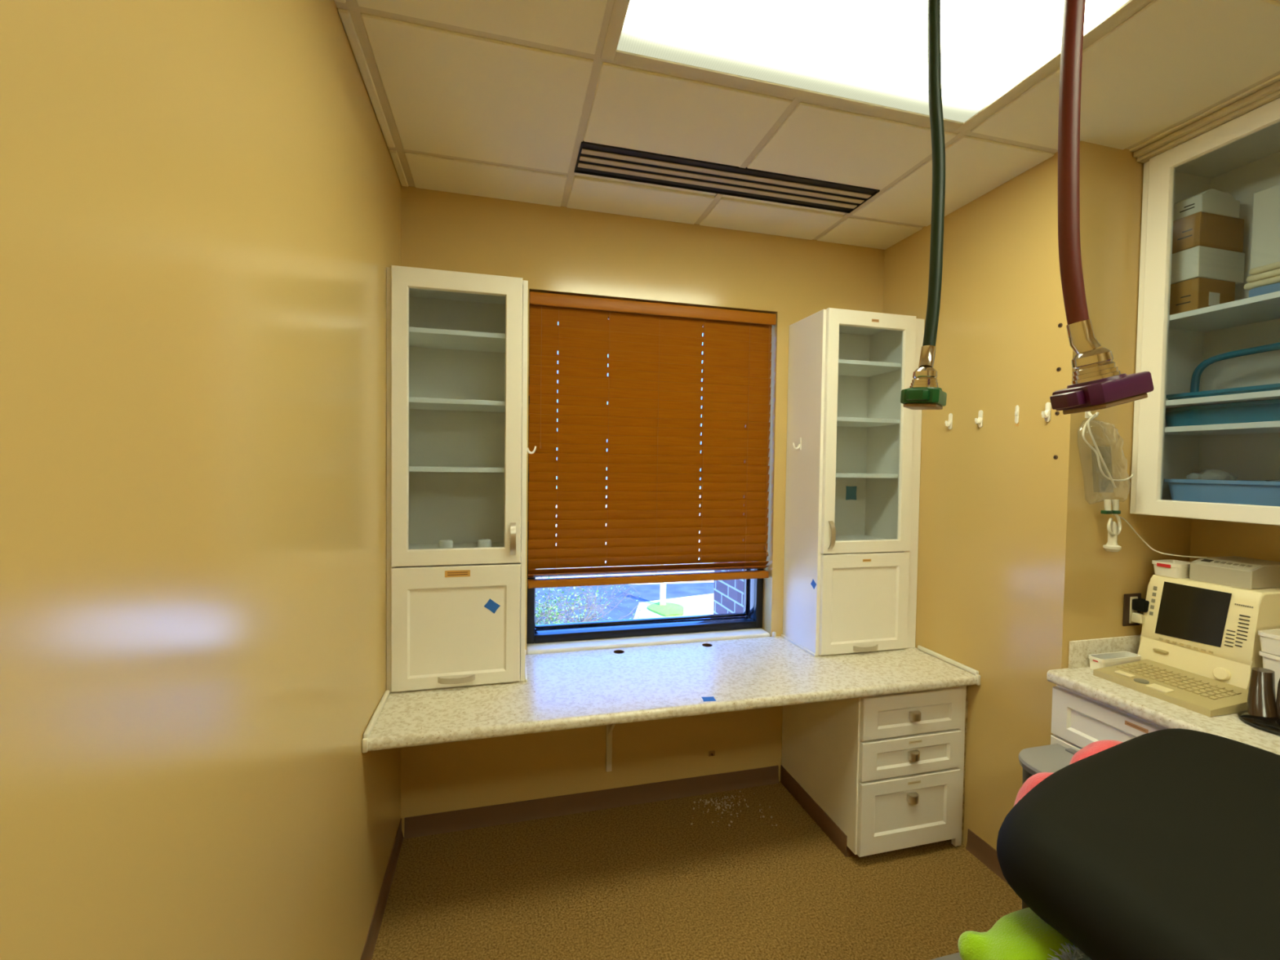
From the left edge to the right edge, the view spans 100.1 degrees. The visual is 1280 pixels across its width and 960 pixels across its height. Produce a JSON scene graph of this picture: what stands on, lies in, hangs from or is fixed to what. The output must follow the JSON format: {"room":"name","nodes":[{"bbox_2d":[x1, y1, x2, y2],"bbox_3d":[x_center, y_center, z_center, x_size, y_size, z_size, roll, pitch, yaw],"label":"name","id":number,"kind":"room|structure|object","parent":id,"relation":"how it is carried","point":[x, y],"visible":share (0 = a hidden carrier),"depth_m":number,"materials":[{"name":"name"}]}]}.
{"room":"medical procedure room","nodes":[
{"label":"medical procedure room","id":0,"kind":"room"},
{"bbox_2d":[0,0,401,959],"bbox_3d":[-0.546,0.169,0.108,0.200,2.770,4.750,0,2,-14],"label":"wall","id":1,"kind":"structure","parent":0,"point":[201,200],"depth_m":0.71,"materials":[{"name":"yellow paint"}]},
{"bbox_2d":[360,817,404,959],"bbox_3d":[-0.455,1.513,0.148,0.012,0.083,4.300,0,2,-14],"label":"baseboard","id":2,"kind":"structure","parent":1,"relation":"attached to","point":[373,932],"depth_m":1.87,"materials":[{"name":"brown rubber"}]},
{"bbox_2d":[400,186,884,836],"bbox_3d":[0.479,0.109,2.693,3.070,2.770,0.250,0,2,-14],"label":"wall","id":3,"kind":"structure","parent":0,"point":[557,250],"depth_m":2.42,"materials":[{"name":"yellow paint"}]},
{"bbox_2d":[404,765,778,839],"bbox_3d":[-0.146,1.452,2.440,1.721,0.083,0.012,0,2,-14],"label":"baseboard","id":4,"kind":"structure","parent":3,"relation":"attached to","point":[422,825],"depth_m":2.41,"materials":[{"name":"brown rubber"}]},
{"bbox_2d":[526,295,763,644],"bbox_3d":[0.047,-0.037,2.603,1.169,1.559,0.130,0,2,-14],"label":"window","id":5,"kind":"structure","parent":3,"relation":"in","point":[751,617],"depth_m":2.60,"materials":[{"name":"brown metal"}]},
{"bbox_2d":[527,291,776,588],"bbox_3d":[0.075,-0.165,2.488,1.164,1.286,0.071,0,2,-14],"label":"blind","id":6,"kind":"object","parent":5,"relation":"attached to","point":[651,420],"visible":0.98,"depth_m":2.47,"materials":[{"name":"brown wood"}]},
{"bbox_2d":[526,627,769,654],"bbox_3d":[0.049,0.760,2.578,1.173,0.030,0.199,0,2,-14],"label":"sill","id":7,"kind":"structure","parent":3,"relation":"attached to","point":[685,637],"depth_m":2.50,"materials":[{"name":"beige plastic"}]},
{"bbox_2d":[362,631,980,772],"bbox_3d":[0.191,1.042,2.189,2.269,0.587,0.638,0,2,-14],"label":"desk","id":8,"kind":"object","parent":3,"relation":"attached to","point":[610,687],"visible":0.94,"depth_m":2.02,"materials":[{"name":"laminate"}]},
{"bbox_2d":[386,265,528,692],"bbox_3d":[-0.696,0.005,2.085,0.488,1.519,0.334,0,2,-14],"label":"cabinet","id":9,"kind":"object","parent":8,"relation":"on","point":[457,341],"visible":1,"depth_m":2.00,"materials":[{"name":"white laminate"}]},
{"bbox_2d":[438,539,453,548],"bbox_3d":[-0.727,0.248,2.006,0.051,0.046,0.051,0,2,-14],"label":"paper roll","id":10,"kind":"object","parent":9,"relation":"in","point":[445,544],"visible":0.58,"depth_m":1.99,"materials":[{"name":"white paper"}]},
{"bbox_2d":[408,466,504,472],"bbox_3d":[-0.696,-0.042,2.106,0.441,0.018,0.269,0,2,-14],"label":"shelf","id":11,"kind":"object","parent":9,"relation":"attached to","point":[411,468],"depth_m":1.99,"materials":[{"name":"white wood"}]},
{"bbox_2d":[408,326,505,352],"bbox_3d":[-0.689,-0.543,2.092,0.441,0.018,0.269,0,2,-14],"label":"shelf","id":12,"kind":"object","parent":9,"relation":"attached to","point":[420,340],"depth_m":2.06,"materials":[{"name":"white wood"}]},
{"bbox_2d":[408,397,522,412],"bbox_3d":[-0.692,-0.292,2.099,0.441,0.018,0.269,0,2,-14],"label":"shelf","id":13,"kind":"object","parent":9,"relation":"attached to","point":[415,404],"depth_m":2.02,"materials":[{"name":"white"}]},
{"bbox_2d":[477,538,491,547],"bbox_3d":[-0.592,0.249,2.041,0.051,0.046,0.051,0,2,-14],"label":"paper roll","id":14,"kind":"object","parent":9,"relation":"in","point":[482,543],"visible":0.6,"depth_m":2.02,"materials":[{"name":"white paper"}]},
{"bbox_2d":[484,598,500,613],"bbox_3d":[-0.552,0.470,1.999,0.060,0.058,0.001,0,2,-14],"label":"scrap","id":15,"kind":"object","parent":9,"relation":"attached to","point":[491,605],"visible":1,"depth_m":2.00,"materials":[{"name":"blue paper"}]},
{"bbox_2d":[526,440,536,453],"bbox_3d":[-0.431,-0.130,2.116,0.042,0.056,0.016,0,2,-14],"label":"hook","id":16,"kind":"object","parent":9,"relation":"attached to","point":[527,448],"visible":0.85,"depth_m":2.11,"materials":[{"name":"white plastic"}]},
{"bbox_2d":[701,696,716,701],"bbox_3d":[0.246,0.782,1.914,0.046,0.001,0.036,1,2,-8],"label":"scrap","id":17,"kind":"object","parent":8,"relation":"on","point":[710,698],"visible":1,"depth_m":1.91,"materials":[{"name":"blue paper"}]},
{"bbox_2d":[782,307,924,656],"bbox_3d":[1.009,0.015,2.522,0.528,1.519,0.334,0,2,-14],"label":"cabinet","id":18,"kind":"object","parent":8,"relation":"on","point":[849,370],"visible":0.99,"depth_m":2.44,"materials":[{"name":"white laminate"}]},
{"bbox_2d":[792,437,801,449],"bbox_3d":[0.726,-0.169,2.487,0.042,0.056,0.016,0,2,-14],"label":"hook","id":19,"kind":"object","parent":18,"relation":"attached to","point":[798,447],"visible":1,"depth_m":2.48,"materials":[{"name":"white plastic"}]},
{"bbox_2d":[810,579,816,589],"bbox_3d":[0.771,0.462,2.379,0.001,0.046,0.046,0,2,-14],"label":"scrap","id":20,"kind":"object","parent":18,"relation":"attached to","point":[813,584],"visible":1,"depth_m":2.38,"materials":[{"name":"blue paper"}]},
{"bbox_2d":[845,486,857,500],"bbox_3d":[1.064,0.066,2.699,0.062,0.070,0.001,0,2,-14],"label":"scrap","id":21,"kind":"object","parent":18,"relation":"attached to","point":[851,494],"visible":1,"depth_m":2.70,"materials":[{"name":"blue"}]},
{"bbox_2d":[835,472,897,478],"bbox_3d":[0.973,-0.023,2.535,0.428,0.018,0.269,0,2,-14],"label":"shelf","id":22,"kind":"object","parent":18,"relation":"attached to","point":[838,475],"depth_m":2.43,"materials":[{"name":"white wood"}]},
{"bbox_2d":[836,417,899,426],"bbox_3d":[0.977,-0.273,2.528,0.428,0.018,0.269,0,2,-14],"label":"shelf","id":23,"kind":"object","parent":18,"relation":"attached to","point":[841,421],"depth_m":2.44,"materials":[{"name":"white wood"}]},
{"bbox_2d":[838,359,901,377],"bbox_3d":[0.980,-0.526,2.521,0.428,0.018,0.269,0,2,-14],"label":"shelf","id":24,"kind":"object","parent":18,"relation":"attached to","point":[846,368],"depth_m":2.49,"materials":[{"name":"white wood"}]},
{"bbox_2d":[708,751,715,756],"bbox_3d":[0.344,1.309,2.559,0.032,0.024,0.013,0,2,-14],"label":"wall fitting","id":25,"kind":"object","parent":3,"relation":"attached to","point":[710,753],"visible":1,"depth_m":2.56,"materials":[{"name":"brown"}]},
{"bbox_2d":[371,781,1022,959],"bbox_3d":[0.921,1.622,0.530,3.270,0.120,4.750,0,2,-14],"label":"floor","id":26,"kind":"structure","parent":0,"point":[637,882],"depth_m":1.97,"materials":[{"name":"carpet"}]},
{"bbox_2d":[690,791,777,826],"bbox_3d":[0.408,1.497,2.450,0.382,0.018,0.248,1,2,-2],"label":"debris","id":27,"kind":"object","parent":26,"relation":"on","point":[718,807],"visible":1,"depth_m":2.47,"materials":[{"name":"beige"}]},
{"bbox_2d":[780,685,968,857],"bbox_3d":[1.031,1.164,2.417,0.526,0.693,0.617,0,2,-14],"label":"drawer unit","id":28,"kind":"object","parent":26,"relation":"on","point":[883,773],"visible":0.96,"depth_m":2.16,"materials":[{"name":"white laminate"}]},
{"bbox_2d":[1018,743,1077,909],"bbox_3d":[1.320,1.205,1.628,0.217,0.660,0.300,0,2,-14],"label":"waste bin","id":29,"kind":"object","parent":26,"relation":"on","point":[1054,757],"visible":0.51,"depth_m":1.69,"materials":[{"name":"grey plastic"}]},
{"bbox_2d":[930,728,1279,959],"bbox_3d":[1.089,1.076,0.894,0.912,0.954,0.806,0,2,-14],"label":"chair","id":30,"kind":"object","parent":26,"relation":"on","point":[1164,844],"visible":1,"depth_m":0.89,"materials":[{"name":"black leather"}]},
{"bbox_2d":[930,952,962,959],"bbox_3d":[1.067,0.982,0.861,0.852,0.015,0.658,0,2,-14],"label":"shelf","id":31,"kind":"object","parent":30,"relation":"attached to","point":[956,956],"depth_m":1.08,"materials":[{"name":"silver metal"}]},
{"bbox_2d":[957,907,1078,959],"bbox_3d":[0.729,0.868,0.883,0.283,0.184,0.289,0,2,-14],"label":"fleece blanket","id":32,"kind":"object","parent":30,"relation":"on","point":[1020,935],"visible":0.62,"depth_m":0.94,"materials":[{"name":"green fabric"}]},
{"bbox_2d":[1048,942,1091,959],"bbox_3d":[0.748,0.796,0.863,0.198,0.054,0.129,0,2,-14],"label":"cloth","id":33,"kind":"object","parent":32,"relation":"on","point":[1076,955],"visible":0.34,"depth_m":0.88,"materials":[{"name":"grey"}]},
{"bbox_2d":[1013,739,1123,807],"bbox_3d":[1.150,0.827,1.294,0.500,0.264,0.340,0,2,-14],"label":"fleece blanket","id":34,"kind":"object","parent":30,"relation":"on","point":[1093,748],"visible":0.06,"depth_m":1.40,"materials":[{"name":"red fabric"}]},
{"bbox_2d":[1050,684,1167,751],"bbox_3d":[1.875,1.134,1.247,0.667,0.842,1.395,0,2,-14],"label":"base cabinet","id":35,"kind":"object","parent":26,"relation":"on","point":[1078,721],"visible":0.16,"depth_m":1.73,"materials":[{"name":"white laminate"}]},
{"bbox_2d":[1046,635,1279,755],"bbox_3d":[1.885,0.645,1.230,0.663,0.135,1.406,0,2,-14],"label":"countertop","id":36,"kind":"structure","parent":35,"relation":"on","point":[1078,677],"depth_m":1.61,"materials":[{"name":"laminate"}]},
{"bbox_2d":[1088,651,1141,669],"bbox_3d":[1.640,0.629,1.852,0.184,0.046,0.052,0,2,-14],"label":"tray","id":37,"kind":"object","parent":36,"relation":"on","point":[1110,659],"visible":0.84,"depth_m":1.84,"materials":[{"name":"white plastic"}]},
{"bbox_2d":[1093,574,1279,716],"bbox_3d":[1.797,0.497,1.716,0.511,0.320,0.340,0,2,-14],"label":"machine","id":38,"kind":"object","parent":36,"relation":"on","point":[1199,647],"visible":0.98,"depth_m":1.69,"materials":[{"name":"beige plastic"}]},
{"bbox_2d":[1151,559,1191,578],"bbox_3d":[1.859,0.309,1.860,0.109,0.048,0.084,0,2,-14],"label":"tray","id":39,"kind":"object","parent":38,"relation":"on","point":[1178,569],"visible":0.79,"depth_m":1.84,"materials":[{"name":"white plastic"}]},
{"bbox_2d":[1189,555,1279,589],"bbox_3d":[1.973,0.301,1.757,0.211,0.073,0.155,0,2,-14],"label":"pump","id":40,"kind":"object","parent":38,"relation":"on","point":[1247,573],"visible":0.98,"depth_m":1.71,"materials":[{"name":"beige plastic"}]},
{"bbox_2d":[1237,667,1279,735],"bbox_3d":[1.728,0.587,1.438,0.167,0.154,0.158,0,2,-14],"label":"stand","id":41,"kind":"object","parent":36,"relation":"on","point":[1263,712],"visible":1,"depth_m":1.46,"materials":[{"name":"silver metal"}]},
{"bbox_2d":[1258,650,1279,698],"bbox_3d":[1.936,0.587,1.531,0.180,0.154,0.168,0,2,-14],"label":"storage bin","id":42,"kind":"object","parent":36,"relation":"on","point":[1270,661],"visible":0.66,"depth_m":1.56,"materials":[{"name":"white plastic"}]},
{"bbox_2d":[1257,628,1279,655],"bbox_3d":[1.937,0.479,1.528,0.190,0.058,0.172,0,2,-14],"label":"storage bin","id":43,"kind":"object","parent":42,"relation":"on","point":[1269,638],"visible":1,"depth_m":1.56,"materials":[{"name":"white plastic"}]},
{"bbox_2d":[333,0,1279,249],"bbox_3d":[0.959,-1.156,0.452,3.270,0.100,4.750,0,2,-14],"label":"ceiling","id":44,"kind":"structure","parent":0,"point":[495,99],"depth_m":1.68,"materials":[{"name":"beige tile"}]},
{"bbox_2d":[573,140,879,213],"bbox_3d":[0.355,-1.167,2.089,1.199,0.010,0.194,0,2,-14],"label":"ceiling vent","id":45,"kind":"object","parent":44,"relation":"in","point":[593,159],"visible":1,"depth_m":2.07,"materials":[{"name":"black metal"}]},
{"bbox_2d":[600,0,1147,132],"bbox_3d":[0.554,-1.143,1.322,1.211,0.011,0.602,0,2,-14],"label":"recessed light","id":46,"kind":"object","parent":44,"relation":"in","point":[870,56],"visible":1,"depth_m":1.41,"materials":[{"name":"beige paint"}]},
{"bbox_2d":[900,0,946,409],"bbox_3d":[0.390,-0.609,0.722,0.061,1.025,0.101,2,2,38],"label":"gas hose","id":47,"kind":"object","parent":44,"relation":"hanging from","point":[924,393],"visible":1,"depth_m":0.72,"materials":[{"name":"green rubber"}]},
{"bbox_2d":[1049,0,1153,414],"bbox_3d":[0.427,-0.588,0.498,0.083,1.053,0.081,0,2,-14],"label":"gas hose","id":48,"kind":"object","parent":44,"relation":"hanging from","point":[1097,384],"visible":1,"depth_m":0.49,"materials":[{"name":"red rubber"}]},
{"bbox_2d":[883,140,1191,850],"bbox_3d":[1.728,0.135,2.393,0.799,2.770,0.952,0,2,-14],"label":"wall","id":49,"kind":"structure","parent":0,"point":[1014,566],"depth_m":2.00,"materials":[{"name":"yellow paint"}]},
{"bbox_2d":[944,413,952,429],"bbox_3d":[1.327,-0.253,2.305,0.034,0.070,0.019,0,2,-14],"label":"wall hook","id":50,"kind":"object","parent":49,"relation":"attached to","point":[949,423],"visible":1,"depth_m":2.30,"materials":[{"name":"white plastic"}]},
{"bbox_2d":[974,409,982,427],"bbox_3d":[1.365,-0.247,2.160,0.034,0.070,0.019,0,2,-14],"label":"wall hook","id":51,"kind":"object","parent":49,"relation":"attached to","point":[979,421],"visible":1,"depth_m":2.15,"materials":[{"name":"white plastic"}]},
{"bbox_2d":[965,828,1008,884],"bbox_3d":[1.392,1.484,2.040,0.012,0.083,0.352,0,2,-14],"label":"baseboard","id":52,"kind":"structure","parent":49,"relation":"attached to","point":[977,846],"depth_m":2.13,"materials":[{"name":"brown rubber"}]},
{"bbox_2d":[1014,404,1019,426],"bbox_3d":[1.413,-0.241,2.010,0.006,0.079,0.015,0,2,-14],"label":"wall hook","id":53,"kind":"object","parent":49,"relation":"attached to","point":[1017,407],"visible":1,"depth_m":2.01,"materials":[{"name":"white plastic"}]},
{"bbox_2d":[1040,402,1051,422],"bbox_3d":[1.433,-0.240,1.892,0.034,0.070,0.019,0,2,-14],"label":"wall hook","id":54,"kind":"object","parent":49,"relation":"attached to","point":[1046,415],"visible":0.98,"depth_m":1.89,"materials":[{"name":"white plastic"}]},
{"bbox_2d":[1084,411,1099,417],"bbox_3d":[1.541,-0.239,1.822,0.022,0.056,0.038,0,2,-14],"label":"wall hook","id":55,"kind":"object","parent":49,"relation":"attached to","point":[1087,414],"visible":0.48,"depth_m":1.83,"materials":[{"name":"white plastic"}]},
{"bbox_2d":[1077,413,1207,558],"bbox_3d":[1.677,0.018,1.832,0.449,0.480,0.110,1,2,-3],"label":"bag","id":56,"kind":"object","parent":55,"relation":"hanging from","point":[1114,530],"visible":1,"depth_m":1.82,"materials":[{"name":"clear plastic"}]},
{"bbox_2d":[1068,635,1140,668],"bbox_3d":[1.929,0.626,1.246,0.571,0.095,1.396,0,2,-14],"label":"backsplash","id":57,"kind":"structure","parent":49,"relation":"attached to","point":[1079,651],"depth_m":1.87,"materials":[{"name":"laminate"}]},
{"bbox_2d":[1122,592,1141,626],"bbox_3d":[1.761,0.464,1.915,0.080,0.116,0.010,0,2,-14],"label":"wall outlet","id":58,"kind":"object","parent":49,"relation":"attached to","point":[1128,597],"visible":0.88,"depth_m":1.91,"materials":[{"name":"brown plastic"}]},
{"bbox_2d":[1128,596,1137,623],"bbox_3d":[1.761,0.464,1.912,0.034,0.096,0.004,0,2,-14],"label":"receptacle","id":59,"kind":"object","parent":58,"relation":"attached to","point":[1131,598],"depth_m":1.91,"materials":[{"name":"beige plastic"}]},
{"bbox_2d":[1131,613,1145,623],"bbox_3d":[1.839,0.561,1.908,0.186,0.176,0.048,0,2,-14],"label":"plug","id":60,"kind":"object","parent":58,"relation":"attached to","point":[1140,618],"visible":0.46,"depth_m":1.88,"materials":[{"name":"beige plastic"}]},
{"bbox_2d":[1132,598,1149,612],"bbox_3d":[1.846,0.536,1.908,0.193,0.226,0.049,0,2,-14],"label":"plug","id":61,"kind":"object","parent":58,"relation":"attached to","point":[1141,605],"visible":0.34,"depth_m":1.88,"materials":[{"name":"black plastic"}]},
{"bbox_2d":[1189,518,1279,561],"bbox_3d":[2.577,0.206,0.289,0.200,2.770,3.548,0,2,-14],"label":"wall","id":62,"kind":"structure","parent":0,"point":[1209,538],"depth_m":1.87,"materials":[{"name":"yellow paint"}]},
{"bbox_2d":[1129,80,1279,525],"bbox_3d":[2.001,-0.490,1.409,0.361,1.252,1.045,0,2,-14],"label":"upper cabinet","id":63,"kind":"object","parent":62,"relation":"attached to","point":[1234,149],"visible":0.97,"depth_m":1.81,"materials":[{"name":"white laminate"}]},
{"bbox_2d":[1169,276,1235,315],"bbox_3d":[1.912,-0.611,1.843,0.176,0.120,0.113,0,2,-14],"label":"box","id":64,"kind":"object","parent":63,"relation":"on","point":[1196,293],"visible":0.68,"depth_m":1.79,"materials":[{"name":"cardboard"}]},
{"bbox_2d":[1170,245,1244,284],"bbox_3d":[1.931,-0.722,1.844,0.220,0.101,0.112,0,2,-14],"label":"box","id":65,"kind":"object","parent":64,"relation":"on","point":[1200,261],"visible":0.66,"depth_m":1.79,"materials":[{"name":"beige cardboard"}]},
{"bbox_2d":[1172,211,1244,253],"bbox_3d":[1.927,-0.829,1.840,0.211,0.110,0.112,0,2,-14],"label":"box","id":66,"kind":"object","parent":65,"relation":"on","point":[1202,228],"visible":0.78,"depth_m":1.79,"materials":[{"name":"cardboard"}]},
{"bbox_2d":[1173,193,1239,221],"bbox_3d":[1.919,-0.913,1.834,0.181,0.058,0.109,0,2,-14],"label":"box","id":67,"kind":"object","parent":66,"relation":"on","point":[1207,203],"visible":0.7,"depth_m":1.78,"materials":[{"name":"beige cardboard"}]},
{"bbox_2d":[1174,188,1235,204],"bbox_3d":[1.925,-0.956,1.831,0.150,0.026,0.090,0,2,-14],"label":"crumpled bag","id":68,"kind":"object","parent":67,"relation":"on","point":[1213,192],"visible":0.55,"depth_m":1.79,"materials":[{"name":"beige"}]},
{"bbox_2d":[1164,479,1279,506],"bbox_3d":[1.992,0.059,1.587,0.250,0.106,0.600,0,2,-14],"label":"tub","id":69,"kind":"object","parent":63,"relation":"in","point":[1255,492],"visible":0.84,"depth_m":1.69,"materials":[{"name":"blue plastic"}]},
{"bbox_2d":[1186,468,1234,480],"bbox_3d":[1.909,-0.001,1.794,0.143,0.074,0.135,0,2,-14],"label":"plastic bag","id":70,"kind":"object","parent":69,"relation":"in","point":[1203,470],"visible":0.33,"depth_m":1.81,"materials":[{"name":"clear plastic"}]},
{"bbox_2d":[1164,399,1279,426],"bbox_3d":[1.994,-0.203,1.586,0.250,0.066,0.615,0,2,-14],"label":"tray","id":71,"kind":"object","parent":63,"relation":"on","point":[1261,411],"visible":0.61,"depth_m":1.69,"materials":[{"name":"teal plastic"}]},
{"bbox_2d":[1164,420,1279,435],"bbox_3d":[2.017,-0.155,1.423,0.299,0.018,1.005,0,2,-14],"label":"shelf","id":72,"kind":"object","parent":63,"relation":"attached to","point":[1265,428],"depth_m":1.72,"materials":[{"name":"white wood"}]},
{"bbox_2d":[1165,342,1279,399],"bbox_3d":[1.992,-0.342,1.615,0.220,0.165,0.560,0,2,-14],"label":"caddy","id":73,"kind":"object","parent":63,"relation":"in","point":[1195,380],"visible":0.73,"depth_m":1.74,"materials":[{"name":"teal plastic"}]},
{"bbox_2d":[1165,382,1279,399],"bbox_3d":[1.991,-0.272,1.617,0.220,0.026,0.560,0,2,-14],"label":"tub","id":74,"kind":"object","parent":73,"relation":"in","point":[1196,393],"depth_m":1.70,"materials":[{"name":"teal plastic"}]},
{"bbox_2d":[1165,389,1279,408],"bbox_3d":[2.018,-0.244,1.421,0.299,0.018,1.005,0,2,-14],"label":"shelf","id":75,"kind":"object","parent":63,"relation":"attached to","point":[1273,394],"depth_m":1.66,"materials":[{"name":"white wood"}]},
{"bbox_2d":[1168,290,1279,332],"bbox_3d":[2.022,-0.528,1.413,0.299,0.018,1.005,0,2,-14],"label":"shelf","id":76,"kind":"object","parent":63,"relation":"attached to","point":[1262,310],"depth_m":1.75,"materials":[{"name":"white wood"}]},
{"bbox_2d":[1248,282,1279,297],"bbox_3d":[2.028,-0.567,1.571,0.195,0.050,0.270,0,2,-14],"label":"pack","id":77,"kind":"object","parent":63,"relation":"on","point":[1273,287],"visible":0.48,"depth_m":1.64,"materials":[{"name":"blue plastic"}]},
{"bbox_2d":[1244,261,1279,290],"bbox_3d":[2.030,-0.627,1.577,0.190,0.066,0.285,0,2,-14],"label":"folded cloth","id":78,"kind":"object","parent":77,"relation":"on","point":[1268,274],"visible":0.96,"depth_m":1.65,"materials":[{"name":"beige fabric"}]},
{"bbox_2d":[1250,183,1279,269],"bbox_3d":[2.058,-0.787,1.592,0.130,0.250,0.290,0,2,-14],"label":"carton","id":79,"kind":"object","parent":78,"relation":"on","point":[1265,237],"visible":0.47,"depth_m":1.68,"materials":[{"name":"beige cardboard"}]},
{"label":"outside","id":80,"kind":"structure","parent":0,"visible":0},
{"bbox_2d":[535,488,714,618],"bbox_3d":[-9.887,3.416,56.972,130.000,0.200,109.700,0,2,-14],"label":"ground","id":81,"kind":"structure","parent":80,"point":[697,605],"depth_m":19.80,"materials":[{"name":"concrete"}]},
{"bbox_2d":[535,568,638,624],"bbox_3d":[-1.446,3.173,11.724,3.138,3.200,2.050,0,2,-14],"label":"tree","id":82,"kind":"object","parent":81,"relation":"on","point":[580,587],"visible":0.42,"depth_m":11.64,"materials":[{"name":"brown plant"}]},
{"bbox_2d":[535,567,644,625],"bbox_3d":[-1.285,2.999,7.474,2.938,3.739,2.505,1,2,8],"label":"tree","id":83,"kind":"object","parent":81,"relation":"on","point":[547,619],"visible":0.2,"depth_m":7.60,"materials":[{"name":"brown plant"}]},
{"bbox_2d":[659,572,666,604],"bbox_3d":[0.828,3.178,19.136,0.137,2.568,0.266,2,2,42],"label":"bollard post","id":84,"kind":"object","parent":81,"relation":"on","point":[663,585],"visible":0.23,"depth_m":19.12,"materials":[{"name":"white"}]},
{"bbox_2d":[647,601,684,616],"bbox_3d":[0.932,4.510,18.795,1.299,0.070,1.735,0,2,-14],"label":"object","id":85,"kind":"structure","parent":81,"relation":"on","point":[669,609],"depth_m":18.57,"materials":[{"name":"green"}]},
{"bbox_2d":[713,561,744,613],"bbox_3d":[0.677,1.631,3.275,0.240,6.700,0.675,0,2,-14],"label":"pier","id":86,"kind":"structure","parent":81,"relation":"on","point":[728,594],"depth_m":3.32,"materials":[{"name":"brick"}]},
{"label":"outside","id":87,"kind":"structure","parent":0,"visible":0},
{"bbox_2d":[535,582,714,624],"bbox_3d":[-10.164,4.431,17.376,29.800,0.010,7.300,0,2,-14],"label":"asphalt road","id":88,"kind":"structure","parent":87,"point":[647,593],"depth_m":20.74,"materials":[{"name":"grey asphalt"}]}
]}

